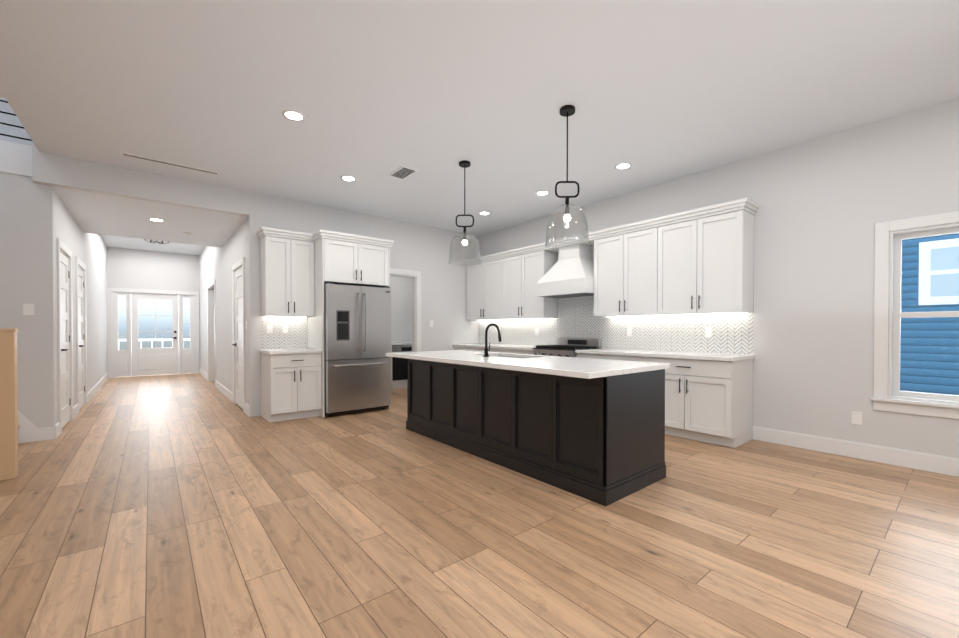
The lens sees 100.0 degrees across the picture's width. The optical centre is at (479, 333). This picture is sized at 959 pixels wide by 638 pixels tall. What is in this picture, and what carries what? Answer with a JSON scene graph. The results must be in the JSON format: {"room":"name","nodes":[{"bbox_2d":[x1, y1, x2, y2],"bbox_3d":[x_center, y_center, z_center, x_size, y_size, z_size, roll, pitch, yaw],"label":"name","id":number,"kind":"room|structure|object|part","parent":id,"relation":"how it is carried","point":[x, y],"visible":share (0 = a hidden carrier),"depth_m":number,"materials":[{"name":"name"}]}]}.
{"room":"kitchen","nodes":[
{"label":"kitchen","id":0,"kind":"room"},
{"bbox_2d":[0,97,31,145],"bbox_3d":[-5.372,-3.299,3.648,6.600,2.700,6.500,0,1,-39],"label":"wall","id":1,"kind":"structure","parent":0,"point":[12,120],"depth_m":5.41,"materials":[{"name":"white paint"}]},
{"bbox_2d":[0,140,55,431],"bbox_3d":[-6.321,-0.403,3.033,4.320,3.120,0.132,0,1,-39],"label":"wall","id":2,"kind":"structure","parent":0,"point":[27,249],"depth_m":4.25,"materials":[{"name":"white paint"}]},
{"bbox_2d":[23,304,33,314],"bbox_3d":[-4.750,-0.254,4.242,0.080,0.120,0.008,0,1,-39],"label":"light switch","id":3,"kind":"object","parent":2,"relation":"attached to","point":[28,309],"visible":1,"depth_m":4.24,"materials":[{"name":"white plastic"}]},
{"bbox_2d":[18,411,54,443],"bbox_3d":[-6.282,-0.517,2.985,4.320,3.350,0.015,0,1,-39],"label":"trim","id":4,"kind":"structure","parent":2,"relation":"attached to","point":[28,431],"depth_m":4.25,"materials":[{"name":"white wood"}]},
{"bbox_2d":[54,189,107,423],"bbox_3d":[-6.945,-0.490,7.115,0.120,3.220,6.980,0,1,-39],"label":"wall","id":5,"kind":"structure","parent":0,"point":[89,250],"depth_m":6.97,"materials":[{"name":"white paint"}]},
{"bbox_2d":[60,252,70,427],"bbox_3d":[-5.074,0.080,4.934,0.099,2.096,0.782,0,1,-39],"label":"hall door","id":6,"kind":"structure","parent":5,"relation":"in","point":[65,341],"depth_m":5.02,"materials":[{"name":"white wood"}]},
{"bbox_3d":[-5.072,0.065,4.962,0.061,1.740,0.741,0,1,-39],"label":"left hall door hardware","id":7,"kind":"part","parent":6,"relation":"part of","materials":[{"name":"white wood"}]},
{"bbox_2d":[78,267,83,407],"bbox_3d":[-6.028,0.070,6.055,0.040,2.096,0.766,0,1,-39],"label":"hall door","id":8,"kind":"structure","parent":5,"relation":"in","point":[81,342],"depth_m":6.20,"materials":[{"name":"white wood"}]},
{"bbox_2d":[55,368,958,476],"bbox_3d":[-3.132,1.077,3.775,10.180,0.147,17.000,0,1,-39],"label":"baseboard","id":9,"kind":"structure","parent":5,"relation":"attached to","point":[945,465],"depth_m":3.77,"materials":[{"name":"white wood"}]},
{"bbox_2d":[53,186,246,254],"bbox_3d":[-6.147,-1.965,7.689,1.860,0.680,7.080,0,1,-39],"label":"ceiling","id":10,"kind":"structure","parent":0,"point":[102,213],"depth_m":5.84,"materials":[{"name":"white paint"}]},
{"bbox_2d":[148,218,164,221],"bbox_3d":[-4.564,-1.604,5.693,0.190,0.006,0.190,0,1,-39],"label":"recessed light","id":11,"kind":"object","parent":10,"relation":"in","point":[156,219],"visible":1,"depth_m":5.69,"materials":[{"name":"white plastic"}]},
{"bbox_2d":[144,239,168,243],"bbox_3d":[-6.868,-2.015,8.572,0.432,0.196,0.378,0,1,-39],"label":"pendant light fixture","id":12,"kind":"object","parent":10,"relation":"hanging from","point":[156,241],"visible":0.33,"depth_m":8.56,"materials":[{"name":"black metal"}]},
{"bbox_2d":[107,247,199,366],"bbox_3d":[-8.435,-0.521,10.502,2.100,3.220,0.150,0,1,-39],"label":"wall","id":13,"kind":"structure","parent":0,"point":[139,269],"depth_m":10.39,"materials":[{"name":"white paint"}]},
{"bbox_2d":[113,292,194,377],"bbox_3d":[-8.433,0.034,10.489,1.644,2.110,0.179,0,1,-39],"label":"door unit","id":14,"kind":"structure","parent":13,"relation":"in","point":[131,359],"depth_m":10.42,"materials":[{"name":"white wood"}]},
{"bbox_2d":[199,192,259,416],"bbox_3d":[-5.342,-0.501,8.283,0.120,3.220,7.200,0,1,-39],"label":"wall","id":15,"kind":"structure","parent":0,"point":[218,263],"depth_m":6.64,"materials":[{"name":"white paint"}]},
{"bbox_2d":[235,268,242,408],"bbox_3d":[-3.639,0.069,6.147,0.040,2.096,0.766,0,1,-39],"label":"hall door","id":16,"kind":"structure","parent":15,"relation":"in","point":[239,337],"depth_m":6.21,"materials":[{"name":"white wood"}]},
{"bbox_2d":[32,141,478,415],"bbox_3d":[-2.408,-1.672,6.176,5.990,5.600,0.240,0,1,-39],"label":"wall","id":17,"kind":"structure","parent":0,"point":[424,249],"depth_m":6.11,"materials":[{"name":"white paint"}]},
{"bbox_2d":[267,325,287,332],"bbox_3d":[-2.843,-0.065,5.672,0.270,0.115,0.006,0,1,-39],"label":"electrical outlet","id":18,"kind":"structure","parent":17,"relation":"attached to","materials":[{"name":"white"}]},
{"bbox_2d":[260,316,307,348],"bbox_3d":[-2.772,-0.010,5.737,0.623,0.454,0.002,0,1,-39],"label":"backsplash","id":19,"kind":"structure","parent":17,"relation":"attached to","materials":[{"name":"tile"}]},
{"bbox_2d":[260,231,315,318],"bbox_3d":[-2.667,-0.776,5.602,0.623,1.080,0.327,0,1,-39],"label":"upper cabinet","id":20,"kind":"object","parent":17,"relation":"attached to","point":[298,270],"depth_m":5.47,"materials":[{"name":"white wood"}]},
{"bbox_2d":[316,235,387,286],"bbox_3d":[-1.936,-1.015,5.984,0.946,0.610,0.657,0,1,-39],"label":"upper cabinet","id":21,"kind":"object","parent":17,"relation":"attached to","point":[355,262],"depth_m":5.68,"materials":[{"name":"white wood"}]},
{"bbox_2d":[390,276,411,341],"bbox_3d":[-2.074,-0.264,8.632,2.580,2.740,0.100,0,1,-39],"label":"wall","id":22,"kind":"structure","parent":0,"point":[401,309],"depth_m":8.84,"materials":[{"name":"white paint"}]},
{"bbox_2d":[0,373,958,637],"bbox_3d":[-3.125,1.210,3.847,10.680,0.120,17.500,0,1,-39],"label":"floor","id":23,"kind":"structure","parent":0,"point":[190,505],"depth_m":2.29,"materials":[{"name":"brown wood"}]},
{"bbox_2d":[0,329,18,480],"bbox_3d":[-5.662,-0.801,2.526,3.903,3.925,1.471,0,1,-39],"label":"newel post","id":24,"kind":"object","parent":23,"relation":"on","point":[9,426],"depth_m":3.19,"materials":[{"name":"beige wood"}]},
{"bbox_2d":[261,355,323,421],"bbox_3d":[-2.578,0.697,5.507,0.623,0.875,0.607,0,1,-39],"label":"base cabinet","id":25,"kind":"object","parent":23,"relation":"on","point":[292,386],"depth_m":5.28,"materials":[{"name":"white wood"}]},
{"bbox_2d":[260,347,323,354],"bbox_3d":[-2.576,0.240,5.485,0.643,0.040,0.637,0,1,-39],"label":"countertop","id":26,"kind":"structure","parent":25,"relation":"on","point":[271,350],"depth_m":5.35,"materials":[{"name":"white stone"}]},
{"bbox_2d":[324,282,390,415],"bbox_3d":[-1.873,0.221,5.917,0.930,1.820,0.806,0,1,-39],"label":"refrigerator","id":27,"kind":"object","parent":23,"relation":"on","point":[357,347],"visible":0.94,"depth_m":5.62,"materials":[{"name":"grey metal"}]},
{"bbox_2d":[390,346,393,388],"bbox_3d":[-2.196,0.674,8.079,0.680,0.876,0.607,0,1,-39],"label":"base cabinet","id":28,"kind":"object","parent":23,"relation":"on","point":[392,347],"depth_m":8.08,"materials":[{"name":"white"}]},
{"bbox_2d":[394,346,411,388],"bbox_3d":[-1.686,0.670,8.496,0.761,0.876,0.607,0,1,-39],"label":"base cabinet","id":29,"kind":"object","parent":23,"relation":"on","point":[398,372],"depth_m":8.19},
{"bbox_2d":[391,342,411,345],"bbox_3d":[-1.691,0.212,8.475,1.970,0.040,0.626,0,1,-39],"label":"countertop","id":30,"kind":"structure","parent":29,"relation":"on","point":[392,343],"depth_m":8.22,"materials":[{"name":"white stone"}]},
{"bbox_2d":[454,346,472,350],"bbox_3d":[-0.034,0.678,7.541,0.607,0.875,0.676,0,1,-39],"label":"base cabinet","id":31,"kind":"object","parent":23,"relation":"on","point":[470,348],"depth_m":7.35,"materials":[{"name":"white wood"}]},
{"bbox_2d":[473,346,492,351],"bbox_3d":[0.329,0.683,7.097,0.607,0.875,0.591,0,1,-39],"label":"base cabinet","id":32,"kind":"object","parent":23,"relation":"on","point":[475,348],"depth_m":7.03,"materials":[{"name":"white wood"}]},
{"bbox_2d":[493,350,532,354],"bbox_3d":[0.768,0.687,6.559,0.607,0.875,0.920,0,1,-39],"label":"base cabinet","id":33,"kind":"object","parent":23,"relation":"on","point":[501,351],"depth_m":6.31,"materials":[{"name":"white wood"}]},
{"bbox_2d":[453,342,535,349],"bbox_3d":[0.394,0.226,6.989,0.637,0.040,2.066,0,1,-39],"label":"countertop","id":34,"kind":"structure","parent":33,"relation":"on","point":[493,345],"depth_m":6.66,"materials":[{"name":"white stone"}]},
{"bbox_2d":[406,355,665,505],"bbox_3d":[0.332,0.710,4.033,0.898,0.875,2.724,0,1,-39],"label":"kitchen island","id":35,"kind":"object","parent":23,"relation":"on","point":[591,429],"depth_m":3.15,"materials":[{"name":"black wood"}]},
{"bbox_2d":[386,351,669,378],"bbox_3d":[0.213,0.253,3.977,1.085,0.040,2.830,0,1,-39],"label":"island countertop","id":36,"kind":"structure","parent":35,"relation":"on","point":[573,368],"depth_m":3.27,"materials":[{"name":"white stone"}]},
{"bbox_2d":[483,323,500,356],"bbox_3d":[0.144,0.064,4.113,0.236,0.338,0.092,0,1,-39],"label":"faucet","id":37,"kind":"object","parent":36,"relation":"on","point":[486,350],"depth_m":4.06,"materials":[{"name":"black metal"}]},
{"bbox_2d":[533,337,600,356],"bbox_3d":[1.248,0.599,5.866,0.686,1.065,0.750,0,1,-39],"label":"range","id":38,"kind":"object","parent":23,"relation":"on","point":[566,347],"visible":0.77,"depth_m":5.78,"materials":[{"name":"silver metal"}]},
{"bbox_2d":[577,354,636,360],"bbox_3d":[1.863,0.700,5.219,0.607,0.875,1.021,0,1,-39],"label":"base cabinet","id":39,"kind":"object","parent":23,"relation":"on","point":[594,356],"depth_m":5.04,"materials":[{"name":"white wood"}]},
{"bbox_2d":[637,358,754,447],"bbox_3d":[2.416,0.706,4.543,0.607,0.875,0.971,0,1,-39],"label":"base cabinet","id":40,"kind":"object","parent":23,"relation":"on","point":[710,402],"depth_m":4.21,"materials":[{"name":"white wood"}]},
{"bbox_2d":[575,350,754,361],"bbox_3d":[2.127,0.245,4.869,0.637,0.040,1.890,0,1,-39],"label":"countertop","id":41,"kind":"structure","parent":40,"relation":"on","point":[628,353],"depth_m":4.55,"materials":[{"name":"white stone"}]},
{"bbox_2d":[0,0,958,235],"bbox_3d":[-0.833,-2.025,1.053,10.330,0.300,9.920,0,1,-39],"label":"ceiling","id":42,"kind":"structure","parent":0,"point":[376,93],"depth_m":3.10,"materials":[{"name":"white paint"}]},
{"bbox_2d":[0,100,31,140],"bbox_3d":[-6.368,-2.463,2.970,4.190,0.859,0.060,0,1,-39],"label":"landing railing","id":43,"kind":"object","parent":42,"relation":"attached to","point":[11,125],"depth_m":4.18,"materials":[{"name":"black metal"}]},
{"bbox_2d":[120,151,219,174],"bbox_3d":[-3.438,-1.900,4.518,0.880,0.013,0.100,0,1,-39],"label":"ceiling vent","id":44,"kind":"object","parent":42,"relation":"in","point":[131,155],"visible":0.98,"depth_m":4.49,"materials":[{"name":"white metal"}]},
{"bbox_2d":[282,110,305,120],"bbox_3d":[-1.614,-1.894,3.503,0.190,0.006,0.190,0,1,-39],"label":"recessed light","id":45,"kind":"object","parent":42,"relation":"in","point":[293,115],"visible":1,"depth_m":3.50,"materials":[{"name":"white plastic"}]},
{"bbox_2d":[340,175,356,180],"bbox_3d":[-1.611,-1.907,4.953,0.190,0.006,0.190,0,1,-39],"label":"recessed light","id":46,"kind":"object","parent":42,"relation":"in","point":[347,178],"visible":1,"depth_m":4.95,"materials":[{"name":"white plastic"}]},
{"bbox_2d":[389,166,417,178],"bbox_3d":[-0.904,-1.902,4.768,0.200,0.013,0.340,0,1,-39],"label":"ceiling vent","id":47,"kind":"object","parent":42,"relation":"in","point":[402,172],"visible":0.98,"depth_m":4.74,"materials":[{"name":"white metal"}]},
{"bbox_2d":[448,160,480,265],"bbox_3d":[-0.164,-1.346,4.500,0.372,1.120,0.372,0,1,-39],"label":"pendant light","id":48,"kind":"object","parent":42,"relation":"hanging from","point":[464,164],"visible":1,"depth_m":4.49,"materials":[{"name":"clear glass"}]},
{"bbox_2d":[479,211,489,214],"bbox_3d":[0.081,-1.921,6.438,0.190,0.006,0.190,0,1,-39],"label":"recessed light","id":49,"kind":"object","parent":42,"relation":"in","point":[484,213],"visible":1,"depth_m":6.44,"materials":[{"name":"white plastic"}]},
{"bbox_2d":[536,191,549,195],"bbox_3d":[0.859,-1.912,5.486,0.190,0.006,0.190,0,1,-39],"label":"recessed light","id":50,"kind":"object","parent":42,"relation":"in","point":[541,193],"visible":1,"depth_m":5.49,"materials":[{"name":"white plastic"}]},
{"bbox_2d":[545,105,589,249],"bbox_3d":[0.742,-1.321,3.407,0.372,1.150,0.372,0,1,-39],"label":"pendant light","id":51,"kind":"object","parent":42,"relation":"hanging from","point":[567,110],"visible":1,"depth_m":3.39,"materials":[{"name":"clear glass"}]},
{"bbox_2d":[614,163,631,169],"bbox_3d":[1.636,-1.904,4.584,0.190,0.006,0.190,0,1,-39],"label":"recessed light","id":52,"kind":"object","parent":42,"relation":"in","point":[620,166],"visible":1,"depth_m":4.59,"materials":[{"name":"white plastic"}]},
{"bbox_2d":[479,98,958,457],"bbox_3d":[3.108,-0.379,4.290,0.150,3.050,9.920,0,1,-39],"label":"wall","id":53,"kind":"structure","parent":0,"point":[826,203],"depth_m":3.90,"materials":[{"name":"white paint"}]},
{"bbox_2d":[465,258,496,321],"bbox_3d":[0.201,-0.793,7.461,0.327,1.080,1.076,0,1,-39],"label":"upper cabinet","id":54,"kind":"object","parent":53,"relation":"attached to","point":[481,278],"depth_m":7.38,"materials":[{"name":"white wood"}]},
{"bbox_2d":[497,250,556,321],"bbox_3d":[0.793,-0.787,6.736,0.327,1.080,1.039,0,1,-39],"label":"upper cabinet","id":55,"kind":"object","parent":53,"relation":"attached to","point":[517,300],"depth_m":6.63,"materials":[{"name":"white wood"}]},
{"bbox_2d":[537,234,593,297],"bbox_3d":[1.342,-0.939,5.929,0.497,0.760,0.898,0,1,-39],"label":"range hood","id":56,"kind":"object","parent":53,"relation":"attached to","point":[568,273],"depth_m":5.86,"materials":[{"name":"white wood"}]},
{"bbox_2d":[479,296,752,354],"bbox_3d":[1.474,-0.124,6.170,0.002,0.875,4.696,0,1,-39],"label":"backsplash","id":57,"kind":"structure","parent":53,"relation":"attached to","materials":[{"name":"tile"}]},
{"bbox_2d":[593,226,652,317],"bbox_3d":[1.997,-0.773,5.263,0.327,1.080,0.958,0,1,-39],"label":"upper cabinet","id":58,"kind":"object","parent":53,"relation":"attached to","point":[621,258],"depth_m":5.20,"materials":[{"name":"white wood"}]},
{"bbox_2d":[649,206,756,317],"bbox_3d":[2.528,-0.767,4.614,0.327,1.080,0.961,0,1,-39],"label":"upper cabinet","id":59,"kind":"object","parent":53,"relation":"attached to","point":[663,288],"depth_m":4.44,"materials":[{"name":"white wood"}]},
{"bbox_2d":[851,411,862,424],"bbox_3d":[3.483,0.781,3.716,0.008,0.115,0.075,0,1,-39],"label":"outlet","id":60,"kind":"object","parent":53,"relation":"attached to","point":[856,417],"visible":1,"depth_m":3.71,"materials":[{"name":"white plastic"}]},
{"bbox_2d":[870,211,958,418],"bbox_3d":[3.997,-0.147,3.165,0.200,1.675,1.310,0,1,-39],"label":"window","id":61,"kind":"structure","parent":53,"relation":"in","point":[890,395],"depth_m":3.55,"materials":[{"name":"white wood"}]},
{"label":"outside","id":62,"kind":"structure","parent":0,"visible":0},
{"bbox_2d":[118,295,189,349],"bbox_3d":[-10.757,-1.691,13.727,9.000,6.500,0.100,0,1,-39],"label":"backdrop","id":63,"kind":"structure","parent":62,"point":[160,326],"depth_m":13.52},
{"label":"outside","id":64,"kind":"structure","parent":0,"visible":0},
{"bbox_2d":[118,338,189,349],"bbox_3d":[-9.700,0.765,12.062,6.500,1.220,3.850,0,1,-39],"label":"railing","id":65,"kind":"object","parent":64,"point":[167,339],"depth_m":12.11,"materials":[{"name":"white"}]},
{"bbox_2d":[900,233,958,394],"bbox_3d":[4.420,-2.110,4.881,2.650,7.500,14.000,0,1,-39],"label":"neighbouring house exterior","id":66,"kind":"structure","parent":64,"point":[927,295],"depth_m":5.09,"materials":[{"name":"blue wood"}]}
]}

